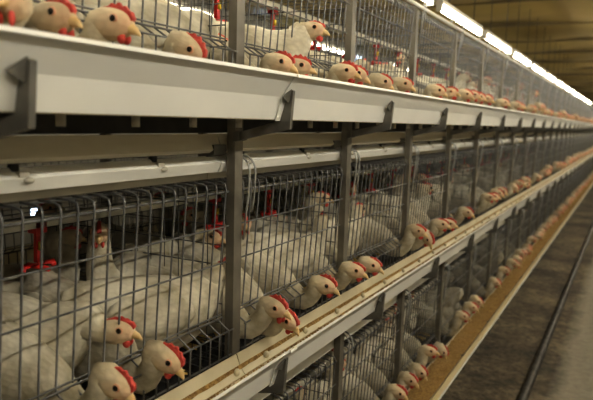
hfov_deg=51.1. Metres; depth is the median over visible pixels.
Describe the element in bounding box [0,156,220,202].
rail
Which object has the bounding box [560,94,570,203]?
steel post
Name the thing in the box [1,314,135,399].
hen
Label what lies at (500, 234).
hen
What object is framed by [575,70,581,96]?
lamp
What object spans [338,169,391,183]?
hen
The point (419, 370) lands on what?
hen
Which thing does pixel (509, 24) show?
trim
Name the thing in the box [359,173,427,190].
hen
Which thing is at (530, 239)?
hen
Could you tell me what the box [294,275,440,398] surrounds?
cage
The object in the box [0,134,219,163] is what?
guard
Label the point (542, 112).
hen
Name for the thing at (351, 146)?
cage
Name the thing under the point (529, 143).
cage
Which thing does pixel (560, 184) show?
cage
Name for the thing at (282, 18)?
cage
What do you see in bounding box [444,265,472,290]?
hen
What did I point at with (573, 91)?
lamp
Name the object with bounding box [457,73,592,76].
trim
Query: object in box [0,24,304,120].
trough
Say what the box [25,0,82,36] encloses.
hen
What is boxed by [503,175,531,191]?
hen
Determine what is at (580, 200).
trough
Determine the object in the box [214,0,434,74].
water line
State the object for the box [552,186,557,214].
cage
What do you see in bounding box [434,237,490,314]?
cage
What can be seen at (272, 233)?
hen
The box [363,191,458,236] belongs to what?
hen
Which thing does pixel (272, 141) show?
guard
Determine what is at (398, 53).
hen
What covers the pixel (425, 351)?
hen
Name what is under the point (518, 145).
cage
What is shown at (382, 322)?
hen
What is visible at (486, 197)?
hen
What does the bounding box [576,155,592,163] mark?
trough
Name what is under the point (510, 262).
hen
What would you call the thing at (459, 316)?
hen
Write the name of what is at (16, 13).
hen
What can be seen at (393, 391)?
hen
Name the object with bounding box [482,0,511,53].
lamp
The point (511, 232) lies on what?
cage
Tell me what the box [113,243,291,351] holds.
hen
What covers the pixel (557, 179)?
trough
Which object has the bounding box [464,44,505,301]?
steel post
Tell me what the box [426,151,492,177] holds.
water line
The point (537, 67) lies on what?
lamp
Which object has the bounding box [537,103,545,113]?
hen
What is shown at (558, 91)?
cage
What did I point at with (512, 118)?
trough
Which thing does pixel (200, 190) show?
steel post
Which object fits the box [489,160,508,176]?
hen
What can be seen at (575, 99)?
cage
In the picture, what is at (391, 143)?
cage
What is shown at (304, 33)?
hen
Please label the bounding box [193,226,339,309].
hen
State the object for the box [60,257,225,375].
hen
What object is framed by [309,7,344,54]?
lamp
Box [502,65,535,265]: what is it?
steel post
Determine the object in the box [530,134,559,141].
rail
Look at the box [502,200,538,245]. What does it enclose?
cage
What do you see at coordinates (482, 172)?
hen
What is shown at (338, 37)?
cage
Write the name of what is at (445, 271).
hen
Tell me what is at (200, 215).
hen
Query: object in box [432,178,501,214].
hen
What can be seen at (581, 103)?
cage
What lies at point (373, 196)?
hen
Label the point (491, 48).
bar
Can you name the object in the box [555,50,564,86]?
lamp
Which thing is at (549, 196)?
cage
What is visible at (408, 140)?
steel post
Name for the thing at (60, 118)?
cage
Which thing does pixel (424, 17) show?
cage
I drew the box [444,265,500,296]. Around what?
hen
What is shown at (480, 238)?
rail
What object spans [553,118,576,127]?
trough
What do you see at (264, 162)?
rail
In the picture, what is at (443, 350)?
hen
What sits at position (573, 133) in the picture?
steel post
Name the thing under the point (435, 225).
hen
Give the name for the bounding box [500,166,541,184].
hen
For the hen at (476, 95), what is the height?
0.229 m
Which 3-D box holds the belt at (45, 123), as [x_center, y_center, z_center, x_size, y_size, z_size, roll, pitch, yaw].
[2.825,-0.826,7.346,0.445,0.081,16.524,5,8,28]
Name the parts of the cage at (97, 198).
panel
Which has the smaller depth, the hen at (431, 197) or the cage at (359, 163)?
the cage at (359, 163)
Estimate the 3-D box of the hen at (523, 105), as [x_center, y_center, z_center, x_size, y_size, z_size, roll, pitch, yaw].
[1.313,-0.644,4.220,0.486,0.229,0.157,5,8,28]
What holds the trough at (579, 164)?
attached to the bracket
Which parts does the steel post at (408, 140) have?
rail arm, trough bracket, trough bracket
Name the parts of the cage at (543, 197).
panel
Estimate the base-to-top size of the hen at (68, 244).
0.279 m
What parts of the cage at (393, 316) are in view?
panel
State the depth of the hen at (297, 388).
2.08 m
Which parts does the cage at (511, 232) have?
panel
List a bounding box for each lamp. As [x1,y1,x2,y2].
[165,0,210,14]
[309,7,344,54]
[423,0,433,5]
[435,0,482,35]
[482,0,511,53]
[510,3,531,66]
[530,18,545,74]
[544,36,555,80]
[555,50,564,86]
[564,57,570,91]
[571,67,576,94]
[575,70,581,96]
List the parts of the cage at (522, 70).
panel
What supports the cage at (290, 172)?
attached to the steel post at (236, 36)
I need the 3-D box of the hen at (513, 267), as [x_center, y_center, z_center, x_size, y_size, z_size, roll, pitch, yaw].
[1.468,0.455,4.716,0.487,0.228,0.156,6,9,32]
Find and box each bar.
[405,0,487,46]
[485,44,542,78]
[543,77,567,92]
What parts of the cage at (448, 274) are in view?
panel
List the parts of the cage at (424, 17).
panel, panel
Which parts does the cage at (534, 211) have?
panel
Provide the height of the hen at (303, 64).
0.229 m
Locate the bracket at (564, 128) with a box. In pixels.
[552,122,566,131]
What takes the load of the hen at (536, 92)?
in the cage at (534, 77)
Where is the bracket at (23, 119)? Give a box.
[0,56,36,138]
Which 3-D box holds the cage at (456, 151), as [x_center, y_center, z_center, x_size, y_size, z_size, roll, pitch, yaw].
[0.667,-0.071,3.299,0.565,0.504,0.603,5,8,28]
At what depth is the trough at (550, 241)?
6.39 m
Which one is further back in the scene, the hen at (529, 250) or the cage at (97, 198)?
the hen at (529, 250)
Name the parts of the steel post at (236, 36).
rail arm, trough bracket, trough bracket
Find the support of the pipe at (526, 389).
on the floor
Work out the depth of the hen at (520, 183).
4.42 m
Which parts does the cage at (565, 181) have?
panel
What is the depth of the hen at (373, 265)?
1.94 m
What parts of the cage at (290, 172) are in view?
panel, panel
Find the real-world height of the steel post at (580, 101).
1.740 m
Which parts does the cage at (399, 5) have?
panel, panel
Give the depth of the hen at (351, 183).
2.49 m
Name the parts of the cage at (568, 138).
panel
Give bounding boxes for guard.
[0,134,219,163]
[217,132,472,150]
[533,132,559,134]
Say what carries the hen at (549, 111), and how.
in the cage at (544, 83)
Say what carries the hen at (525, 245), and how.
in the cage at (526, 214)
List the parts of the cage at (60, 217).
panel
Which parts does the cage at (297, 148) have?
panel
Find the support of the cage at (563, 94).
attached to the steel post at (556, 133)
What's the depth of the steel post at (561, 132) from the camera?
7.67 m
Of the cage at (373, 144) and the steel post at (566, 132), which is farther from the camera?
the steel post at (566, 132)
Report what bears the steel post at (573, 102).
on the floor
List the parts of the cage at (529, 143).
panel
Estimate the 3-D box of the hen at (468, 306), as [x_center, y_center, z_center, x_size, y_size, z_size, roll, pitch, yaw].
[0.760,0.601,3.419,0.481,0.229,0.156,5,8,22]
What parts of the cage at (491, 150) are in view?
panel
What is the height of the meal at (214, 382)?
0.007 m
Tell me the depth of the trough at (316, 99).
1.67 m
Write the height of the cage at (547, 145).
0.478 m
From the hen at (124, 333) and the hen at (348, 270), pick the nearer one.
the hen at (124, 333)
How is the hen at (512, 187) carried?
in the cage at (502, 148)
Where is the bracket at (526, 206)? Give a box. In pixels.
[520,197,529,208]
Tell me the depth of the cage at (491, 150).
3.67 m
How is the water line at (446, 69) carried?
attached to the cage at (512, 65)
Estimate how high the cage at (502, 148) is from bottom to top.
0.504 m
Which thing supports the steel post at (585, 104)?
on the floor
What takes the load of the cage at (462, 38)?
attached to the steel post at (448, 138)
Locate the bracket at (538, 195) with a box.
[532,190,540,200]
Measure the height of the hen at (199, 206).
0.266 m
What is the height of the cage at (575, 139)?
0.478 m
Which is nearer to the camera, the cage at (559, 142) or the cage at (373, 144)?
the cage at (373, 144)
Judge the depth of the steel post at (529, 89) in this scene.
5.01 m
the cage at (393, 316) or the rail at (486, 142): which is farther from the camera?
the rail at (486, 142)
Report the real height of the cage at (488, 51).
0.504 m
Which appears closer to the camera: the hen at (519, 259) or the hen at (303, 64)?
the hen at (303, 64)
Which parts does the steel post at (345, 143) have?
rail arm, trough bracket, trough bracket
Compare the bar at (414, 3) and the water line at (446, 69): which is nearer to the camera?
the bar at (414, 3)
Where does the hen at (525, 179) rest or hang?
in the cage at (518, 145)
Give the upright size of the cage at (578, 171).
0.478 m
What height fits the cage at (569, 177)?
0.478 m
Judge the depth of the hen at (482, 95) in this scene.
3.01 m
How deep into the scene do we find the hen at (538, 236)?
5.83 m
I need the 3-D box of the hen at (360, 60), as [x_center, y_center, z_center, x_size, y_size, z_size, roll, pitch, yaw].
[0.142,-0.435,2.325,0.413,0.222,0.155,-5,10,-41]
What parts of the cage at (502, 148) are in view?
panel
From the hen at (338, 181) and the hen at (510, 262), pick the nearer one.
the hen at (338, 181)
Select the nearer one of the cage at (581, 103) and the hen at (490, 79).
the hen at (490, 79)
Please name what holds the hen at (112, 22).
in the cage at (60, 118)
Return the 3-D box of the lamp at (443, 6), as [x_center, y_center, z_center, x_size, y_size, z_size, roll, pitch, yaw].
[1.042,-1.369,3.852,0.048,0.547,1.048,5,8,28]
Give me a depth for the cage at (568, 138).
8.46 m
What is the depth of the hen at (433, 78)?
3.37 m
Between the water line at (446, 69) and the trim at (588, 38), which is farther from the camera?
the trim at (588, 38)
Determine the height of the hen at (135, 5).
0.230 m
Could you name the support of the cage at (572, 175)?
attached to the steel post at (573, 133)
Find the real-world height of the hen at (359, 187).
0.297 m
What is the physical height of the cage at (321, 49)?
0.425 m
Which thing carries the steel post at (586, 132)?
on the floor
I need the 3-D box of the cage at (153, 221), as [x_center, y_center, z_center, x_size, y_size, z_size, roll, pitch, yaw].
[-0.382,0.015,2.505,0.512,0.425,0.603,5,8,28]
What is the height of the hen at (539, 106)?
0.228 m
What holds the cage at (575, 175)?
attached to the steel post at (580, 101)
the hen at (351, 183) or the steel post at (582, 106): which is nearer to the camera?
the hen at (351, 183)
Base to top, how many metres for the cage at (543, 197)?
0.478 m
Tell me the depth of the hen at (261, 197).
2.92 m
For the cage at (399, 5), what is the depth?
2.09 m
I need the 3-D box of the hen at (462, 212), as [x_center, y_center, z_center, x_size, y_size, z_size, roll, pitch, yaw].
[0.650,0.049,3.112,0.482,0.229,0.156,5,8,22]
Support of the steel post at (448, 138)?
on the floor
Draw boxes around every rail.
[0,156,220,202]
[207,139,471,178]
[248,246,466,399]
[466,131,532,148]
[473,205,524,245]
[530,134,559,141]
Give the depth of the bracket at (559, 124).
6.00 m
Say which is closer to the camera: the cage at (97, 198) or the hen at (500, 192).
the cage at (97, 198)
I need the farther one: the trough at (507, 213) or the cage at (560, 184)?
the cage at (560, 184)
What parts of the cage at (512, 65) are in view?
panel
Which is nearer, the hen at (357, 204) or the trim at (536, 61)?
the hen at (357, 204)
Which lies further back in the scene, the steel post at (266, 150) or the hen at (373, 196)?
the steel post at (266, 150)
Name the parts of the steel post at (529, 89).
trough bracket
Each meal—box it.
[182,154,591,399]
[403,178,592,399]
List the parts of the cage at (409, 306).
panel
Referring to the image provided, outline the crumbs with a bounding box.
[206,171,566,399]
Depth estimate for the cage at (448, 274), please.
3.23 m
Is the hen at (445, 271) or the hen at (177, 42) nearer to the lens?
the hen at (177, 42)
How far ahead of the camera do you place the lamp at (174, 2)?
4.39 m
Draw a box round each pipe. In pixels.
[3,202,136,272]
[133,160,427,228]
[517,223,592,399]
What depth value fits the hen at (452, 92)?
2.54 m
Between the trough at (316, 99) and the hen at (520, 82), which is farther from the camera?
the hen at (520, 82)
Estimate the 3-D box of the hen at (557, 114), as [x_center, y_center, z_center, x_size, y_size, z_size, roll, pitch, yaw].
[2.529,-0.901,6.501,0.480,0.228,0.157,7,9,34]
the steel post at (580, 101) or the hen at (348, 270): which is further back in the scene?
the steel post at (580, 101)
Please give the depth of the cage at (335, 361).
1.80 m
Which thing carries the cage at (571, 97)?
attached to the steel post at (566, 132)
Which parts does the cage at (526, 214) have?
panel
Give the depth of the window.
4.76 m
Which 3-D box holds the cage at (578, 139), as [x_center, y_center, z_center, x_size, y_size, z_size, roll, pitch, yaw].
[4.340,-0.857,10.135,0.517,0.478,0.603,5,8,28]
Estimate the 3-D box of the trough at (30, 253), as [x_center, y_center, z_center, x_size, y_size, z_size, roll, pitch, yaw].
[0.180,-0.017,4.254,0.146,0.091,5.400,5,8,28]
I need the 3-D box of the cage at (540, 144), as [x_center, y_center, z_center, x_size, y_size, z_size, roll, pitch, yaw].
[2.067,-0.383,5.934,0.517,0.478,0.603,5,8,28]
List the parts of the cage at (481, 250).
panel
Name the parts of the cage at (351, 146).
panel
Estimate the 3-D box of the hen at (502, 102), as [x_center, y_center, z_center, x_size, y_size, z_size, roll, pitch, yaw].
[1.028,-0.585,3.695,0.483,0.229,0.157,5,8,28]
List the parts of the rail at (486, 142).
belt guard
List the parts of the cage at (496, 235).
panel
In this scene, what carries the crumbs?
in the trough at (312, 344)
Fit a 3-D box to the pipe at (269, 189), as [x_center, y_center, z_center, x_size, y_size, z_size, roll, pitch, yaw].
[0.185,-0.060,2.533,0.060,0.109,2.394,5,8,28]
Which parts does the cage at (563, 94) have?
panel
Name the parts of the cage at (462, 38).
panel, panel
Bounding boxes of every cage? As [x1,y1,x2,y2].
[0,157,206,278]
[0,179,233,399]
[23,0,241,127]
[71,154,343,363]
[112,152,291,233]
[177,0,358,127]
[209,148,338,206]
[211,148,406,300]
[213,0,421,128]
[249,18,295,29]
[263,354,336,399]
[273,306,399,399]
[276,146,388,194]
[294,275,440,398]
[295,144,447,263]
[312,0,461,128]
[321,49,391,61]
[322,37,344,55]
[322,144,418,190]
[351,142,475,238]
[357,19,488,128]
[357,143,442,175]
[386,141,461,187]
[391,140,496,222]
[407,36,507,128]
[407,253,469,345]
[413,140,471,170]
[421,139,512,210]
[426,49,522,128]
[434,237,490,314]
[444,138,525,201]
[449,58,534,128]
[453,225,506,295]
[463,137,535,190]
[473,66,540,103]
[477,215,519,276]
[478,136,543,184]
[494,207,530,248]
[498,136,550,182]
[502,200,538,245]
[503,77,554,116]
[504,72,548,103]
[515,135,556,176]
[517,195,546,227]
[520,135,561,172]
[523,85,565,109]
[524,81,560,111]
[533,134,570,166]
[533,134,573,167]
[540,88,569,112]
[544,183,562,207]
[545,190,552,221]
[551,91,573,114]
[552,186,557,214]
[554,179,566,203]
[560,135,566,167]
[566,176,570,197]
[567,134,579,159]
[570,174,573,194]
[572,171,576,190]
[573,93,576,113]
[573,134,576,162]
[576,95,579,114]
[576,170,579,188]
[578,97,582,117]
[578,133,582,159]
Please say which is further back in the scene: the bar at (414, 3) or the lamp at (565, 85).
the lamp at (565, 85)
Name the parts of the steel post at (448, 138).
trough bracket, trough bracket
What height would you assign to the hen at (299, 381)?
0.266 m
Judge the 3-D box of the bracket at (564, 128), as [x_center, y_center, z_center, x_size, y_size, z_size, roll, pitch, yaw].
[2.772,-0.768,6.540,0.139,0.112,0.037,7,9,35]
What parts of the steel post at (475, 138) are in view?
trough bracket, trough bracket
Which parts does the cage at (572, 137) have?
panel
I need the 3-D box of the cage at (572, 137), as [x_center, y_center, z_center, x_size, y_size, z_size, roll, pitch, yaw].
[3.772,-0.738,9.085,0.517,0.478,0.603,5,8,28]
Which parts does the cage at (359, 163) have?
panel, panel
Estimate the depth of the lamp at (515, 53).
5.84 m
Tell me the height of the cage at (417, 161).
0.504 m
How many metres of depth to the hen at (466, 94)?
2.78 m
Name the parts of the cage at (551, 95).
panel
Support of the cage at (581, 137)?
attached to the steel post at (582, 106)
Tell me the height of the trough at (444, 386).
0.094 m
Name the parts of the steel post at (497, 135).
trough bracket, trough bracket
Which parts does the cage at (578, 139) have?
panel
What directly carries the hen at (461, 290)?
in the cage at (448, 274)
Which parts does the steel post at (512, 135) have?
trough bracket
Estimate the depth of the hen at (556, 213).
7.32 m
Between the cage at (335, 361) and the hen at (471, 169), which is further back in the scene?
the hen at (471, 169)
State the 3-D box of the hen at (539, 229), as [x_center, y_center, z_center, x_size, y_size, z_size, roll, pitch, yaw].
[2.211,0.296,6.122,0.475,0.228,0.156,6,9,33]
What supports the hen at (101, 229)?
in the cage at (60, 217)
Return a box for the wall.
[0,0,529,272]
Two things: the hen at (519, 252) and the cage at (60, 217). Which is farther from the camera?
the hen at (519, 252)
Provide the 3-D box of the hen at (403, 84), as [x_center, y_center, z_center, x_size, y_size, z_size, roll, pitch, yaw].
[0.168,-0.405,2.103,0.484,0.229,0.156,5,8,22]
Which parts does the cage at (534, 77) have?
panel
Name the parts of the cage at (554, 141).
panel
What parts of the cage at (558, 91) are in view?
panel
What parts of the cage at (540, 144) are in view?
panel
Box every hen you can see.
[0,0,33,27]
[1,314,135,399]
[2,291,142,369]
[3,225,86,293]
[23,264,185,394]
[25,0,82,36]
[33,0,140,44]
[35,199,90,269]
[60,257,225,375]
[68,0,207,57]
[72,0,227,58]
[86,221,170,279]
[106,224,225,254]
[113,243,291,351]
[154,192,225,236]
[171,232,299,336]
[179,206,259,233]
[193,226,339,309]
[210,41,297,73]
[210,213,252,265]
[216,20,329,59]
[221,191,333,224]
[244,47,316,75]
[247,216,368,290]
[250,211,327,283]
[252,184,303,214]
[253,214,383,288]
[265,359,345,399]
[285,185,306,220]
[285,386,305,399]
[297,348,333,375]
[297,358,407,399]
[298,202,364,258]
[307,51,393,89]
[308,59,361,82]
[309,58,370,84]
[310,50,415,92]
[311,50,369,69]
[322,203,427,261]
[327,178,339,198]
[333,197,434,254]
[337,182,357,206]
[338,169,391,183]
[338,175,413,195]
[344,338,428,388]
[344,346,418,399]
[348,325,439,370]
[356,318,391,362]
[357,192,450,237]
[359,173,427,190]
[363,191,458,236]
[366,182,432,216]
[368,303,396,325]
[370,65,447,97]
[372,319,448,362]
[383,68,460,99]
[384,185,474,225]
[386,64,416,76]
[395,53,405,70]
[395,295,417,333]
[413,296,470,339]
[414,287,462,307]
[414,289,478,326]
[415,283,483,316]
[416,76,474,101]
[417,177,452,203]
[418,73,471,88]
[420,77,486,103]
[425,80,481,102]
[425,271,453,287]
[427,178,496,216]
[430,175,504,208]
[432,163,468,174]
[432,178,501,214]
[438,175,507,206]
[442,85,494,104]
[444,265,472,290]
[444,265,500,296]
[450,169,478,187]
[455,257,511,283]
[456,172,519,199]
[462,250,503,268]
[467,76,493,93]
[468,160,500,183]
[473,249,518,275]
[474,245,521,270]
[477,244,522,262]
[484,234,503,248]
[485,98,510,107]
[488,170,531,192]
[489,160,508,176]
[491,99,522,109]
[493,233,532,250]
[493,235,532,253]
[494,98,526,110]
[494,247,524,258]
[499,179,525,196]
[499,228,537,248]
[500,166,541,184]
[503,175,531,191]
[507,82,524,101]
[507,246,527,256]
[509,225,543,241]
[514,163,548,181]
[520,105,537,112]
[522,90,538,105]
[525,228,545,234]
[527,218,552,227]
[531,102,542,113]
[533,204,560,219]
[534,224,548,233]
[536,162,559,171]
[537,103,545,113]
[539,110,547,114]
[545,109,551,115]
[553,112,560,117]
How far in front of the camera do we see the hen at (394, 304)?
2.88 m
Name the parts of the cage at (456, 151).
panel, panel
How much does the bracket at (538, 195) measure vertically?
0.112 m
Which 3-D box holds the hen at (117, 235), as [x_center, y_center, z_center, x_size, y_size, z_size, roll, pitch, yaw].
[-0.377,0.185,1.708,0.404,0.246,0.155,4,8,18]
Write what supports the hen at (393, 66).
in the cage at (424, 17)
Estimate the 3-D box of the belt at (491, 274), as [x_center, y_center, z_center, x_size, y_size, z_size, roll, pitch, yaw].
[2.794,0.313,7.491,0.445,0.081,16.524,5,8,28]
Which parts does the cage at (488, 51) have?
panel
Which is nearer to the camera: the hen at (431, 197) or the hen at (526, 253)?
the hen at (431, 197)
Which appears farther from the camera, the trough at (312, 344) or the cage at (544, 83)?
the cage at (544, 83)
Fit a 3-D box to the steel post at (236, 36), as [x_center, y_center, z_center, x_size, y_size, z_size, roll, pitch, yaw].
[-0.107,0.258,1.353,0.196,1.740,0.085,5,8,28]
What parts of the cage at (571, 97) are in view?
panel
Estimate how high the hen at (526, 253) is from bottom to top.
0.228 m
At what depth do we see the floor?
3.86 m
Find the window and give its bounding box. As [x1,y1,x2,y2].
[31,207,36,215]
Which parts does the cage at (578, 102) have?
panel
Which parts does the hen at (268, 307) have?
leg, leg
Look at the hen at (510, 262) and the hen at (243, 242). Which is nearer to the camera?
the hen at (243, 242)
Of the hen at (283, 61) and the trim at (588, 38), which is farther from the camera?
the trim at (588, 38)
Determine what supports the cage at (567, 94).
attached to the steel post at (561, 132)
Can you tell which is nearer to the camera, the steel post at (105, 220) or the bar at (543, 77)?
the steel post at (105, 220)
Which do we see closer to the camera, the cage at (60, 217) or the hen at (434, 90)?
the cage at (60, 217)
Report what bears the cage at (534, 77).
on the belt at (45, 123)
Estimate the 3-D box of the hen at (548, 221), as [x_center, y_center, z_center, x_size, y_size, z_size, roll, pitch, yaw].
[2.527,0.230,6.711,0.475,0.228,0.156,5,8,23]
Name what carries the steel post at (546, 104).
on the floor
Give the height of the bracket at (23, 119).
0.112 m
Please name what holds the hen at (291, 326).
in the cage at (290, 172)
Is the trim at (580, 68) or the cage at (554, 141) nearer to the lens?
the cage at (554, 141)
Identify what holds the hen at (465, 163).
in the cage at (502, 148)
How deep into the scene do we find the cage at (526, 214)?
5.38 m
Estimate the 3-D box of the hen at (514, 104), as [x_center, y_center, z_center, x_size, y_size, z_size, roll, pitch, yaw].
[1.241,-0.628,4.085,0.484,0.229,0.157,5,8,22]
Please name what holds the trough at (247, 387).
attached to the bracket
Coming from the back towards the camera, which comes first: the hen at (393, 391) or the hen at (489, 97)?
the hen at (489, 97)
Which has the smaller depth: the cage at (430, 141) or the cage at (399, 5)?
the cage at (399, 5)
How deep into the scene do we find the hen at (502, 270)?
4.23 m
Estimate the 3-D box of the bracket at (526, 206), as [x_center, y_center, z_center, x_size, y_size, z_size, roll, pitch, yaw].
[1.620,0.029,4.511,0.138,0.112,0.041,6,9,33]
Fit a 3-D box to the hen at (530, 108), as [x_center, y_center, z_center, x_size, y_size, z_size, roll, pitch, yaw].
[1.566,-0.696,4.686,0.486,0.229,0.157,5,8,28]
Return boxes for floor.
[79,167,592,399]
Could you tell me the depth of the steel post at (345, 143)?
1.87 m
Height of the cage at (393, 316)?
0.504 m
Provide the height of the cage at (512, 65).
0.504 m
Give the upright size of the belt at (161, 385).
0.081 m
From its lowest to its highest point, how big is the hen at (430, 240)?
0.229 m
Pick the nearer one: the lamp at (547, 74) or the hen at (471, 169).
the hen at (471, 169)
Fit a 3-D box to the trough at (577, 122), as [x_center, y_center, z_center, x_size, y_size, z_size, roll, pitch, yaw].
[3.926,-1.040,8.632,0.149,0.093,2.410,5,8,28]
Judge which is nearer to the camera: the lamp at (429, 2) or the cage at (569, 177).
the lamp at (429, 2)
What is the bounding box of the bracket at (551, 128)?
[537,121,553,132]
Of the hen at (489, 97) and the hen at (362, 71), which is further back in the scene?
the hen at (489, 97)
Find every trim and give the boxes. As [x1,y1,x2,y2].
[258,0,545,17]
[331,22,592,34]
[357,36,592,47]
[391,49,592,57]
[420,60,592,64]
[438,67,592,70]
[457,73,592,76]
[490,86,592,87]
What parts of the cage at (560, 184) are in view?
panel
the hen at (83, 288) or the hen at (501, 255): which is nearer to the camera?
the hen at (83, 288)
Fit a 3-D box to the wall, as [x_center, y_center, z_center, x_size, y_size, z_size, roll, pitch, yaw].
[3.208,-1.746,14.292,0.100,2.620,31.600,5,8,28]
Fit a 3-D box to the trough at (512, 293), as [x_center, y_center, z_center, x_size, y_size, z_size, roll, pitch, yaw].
[1.630,0.572,4.572,0.166,0.094,2.410,5,8,28]
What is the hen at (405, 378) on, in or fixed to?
in the cage at (393, 316)
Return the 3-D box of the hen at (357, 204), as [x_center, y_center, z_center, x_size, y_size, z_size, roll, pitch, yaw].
[0.127,0.144,2.165,0.155,0.248,0.405,7,9,38]
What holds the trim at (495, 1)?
attached to the wall
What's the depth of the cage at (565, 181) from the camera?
8.56 m
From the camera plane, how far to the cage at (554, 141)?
6.88 m
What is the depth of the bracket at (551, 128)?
5.47 m
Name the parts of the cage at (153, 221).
panel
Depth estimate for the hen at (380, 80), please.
1.84 m
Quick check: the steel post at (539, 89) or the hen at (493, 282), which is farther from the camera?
the steel post at (539, 89)
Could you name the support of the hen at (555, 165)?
in the cage at (554, 141)
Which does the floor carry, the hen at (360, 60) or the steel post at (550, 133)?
the steel post at (550, 133)
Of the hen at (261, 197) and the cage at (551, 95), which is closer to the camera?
the hen at (261, 197)
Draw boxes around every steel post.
[99,133,111,223]
[198,133,206,191]
[200,0,294,392]
[265,150,272,181]
[314,51,323,191]
[323,0,393,399]
[392,6,447,383]
[434,29,481,343]
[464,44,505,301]
[485,56,522,286]
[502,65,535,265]
[516,72,545,248]
[526,77,540,239]
[535,82,548,232]
[543,86,555,222]
[549,89,561,215]
[555,97,565,210]
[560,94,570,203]
[564,102,573,199]
[568,98,577,196]
[572,101,580,190]
[574,106,582,189]
[577,104,585,186]
[580,106,587,184]
[582,107,589,181]
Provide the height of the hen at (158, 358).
0.229 m
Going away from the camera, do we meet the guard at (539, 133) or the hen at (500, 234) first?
the hen at (500, 234)
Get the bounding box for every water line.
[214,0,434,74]
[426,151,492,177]
[430,60,503,87]
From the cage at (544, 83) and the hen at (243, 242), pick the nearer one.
the hen at (243, 242)
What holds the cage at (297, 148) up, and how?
attached to the steel post at (200, 190)
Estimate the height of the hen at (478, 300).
0.229 m
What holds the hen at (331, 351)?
in the cage at (393, 316)
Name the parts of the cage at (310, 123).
panel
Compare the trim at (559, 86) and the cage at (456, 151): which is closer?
the cage at (456, 151)
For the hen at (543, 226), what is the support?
in the cage at (543, 197)
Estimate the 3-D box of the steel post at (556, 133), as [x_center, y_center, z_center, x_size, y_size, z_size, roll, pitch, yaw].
[2.966,-0.399,7.157,0.078,1.740,0.085,5,8,28]
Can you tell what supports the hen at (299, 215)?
in the cage at (359, 163)
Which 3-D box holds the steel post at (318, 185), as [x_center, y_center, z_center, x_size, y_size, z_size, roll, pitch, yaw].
[0.129,-0.065,3.937,0.030,1.740,0.030,5,8,28]
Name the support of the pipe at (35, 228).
attached to the cage at (60, 217)
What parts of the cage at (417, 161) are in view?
panel, panel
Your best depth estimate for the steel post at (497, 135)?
3.96 m
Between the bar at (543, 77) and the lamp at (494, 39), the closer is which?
the lamp at (494, 39)
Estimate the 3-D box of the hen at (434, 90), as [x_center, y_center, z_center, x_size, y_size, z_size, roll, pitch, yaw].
[0.375,-0.448,2.488,0.481,0.229,0.156,6,9,34]
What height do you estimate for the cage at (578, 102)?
0.478 m
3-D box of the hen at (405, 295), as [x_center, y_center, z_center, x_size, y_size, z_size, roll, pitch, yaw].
[0.536,0.618,3.140,0.155,0.247,0.405,4,8,18]
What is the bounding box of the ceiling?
[207,0,592,100]
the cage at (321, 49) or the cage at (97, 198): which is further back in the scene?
the cage at (321, 49)
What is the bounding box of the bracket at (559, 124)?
[545,121,560,131]
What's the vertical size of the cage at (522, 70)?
0.504 m
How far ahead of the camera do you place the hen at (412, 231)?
2.35 m
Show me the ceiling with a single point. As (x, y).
(548, 10)
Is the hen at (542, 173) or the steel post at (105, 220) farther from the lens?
the hen at (542, 173)
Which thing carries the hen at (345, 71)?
in the cage at (310, 123)
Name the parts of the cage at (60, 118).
panel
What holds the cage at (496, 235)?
attached to the steel post at (497, 135)
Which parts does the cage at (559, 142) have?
panel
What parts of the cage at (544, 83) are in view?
panel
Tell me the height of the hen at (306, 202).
0.297 m
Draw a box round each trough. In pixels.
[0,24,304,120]
[4,169,430,263]
[155,346,296,399]
[236,213,502,374]
[293,75,509,126]
[407,316,498,399]
[470,246,548,317]
[475,182,550,225]
[504,109,556,127]
[532,214,571,245]
[534,167,573,189]
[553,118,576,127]
[557,196,584,216]
[561,159,586,173]
[575,121,588,128]
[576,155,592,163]
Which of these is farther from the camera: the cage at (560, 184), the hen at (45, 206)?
the cage at (560, 184)
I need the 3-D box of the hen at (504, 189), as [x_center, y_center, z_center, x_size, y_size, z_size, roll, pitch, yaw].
[1.099,-0.045,3.946,0.480,0.229,0.156,5,8,28]
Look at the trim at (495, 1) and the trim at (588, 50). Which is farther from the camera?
the trim at (588, 50)
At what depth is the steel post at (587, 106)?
11.34 m
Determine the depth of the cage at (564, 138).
7.95 m
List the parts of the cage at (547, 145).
panel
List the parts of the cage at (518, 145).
panel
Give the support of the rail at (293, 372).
attached to the steel post at (236, 36)
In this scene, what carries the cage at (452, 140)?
attached to the steel post
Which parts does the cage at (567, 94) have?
panel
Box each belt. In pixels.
[0,113,576,164]
[77,195,513,399]
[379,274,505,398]
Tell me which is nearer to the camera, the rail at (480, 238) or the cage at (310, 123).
the cage at (310, 123)
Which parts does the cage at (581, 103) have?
panel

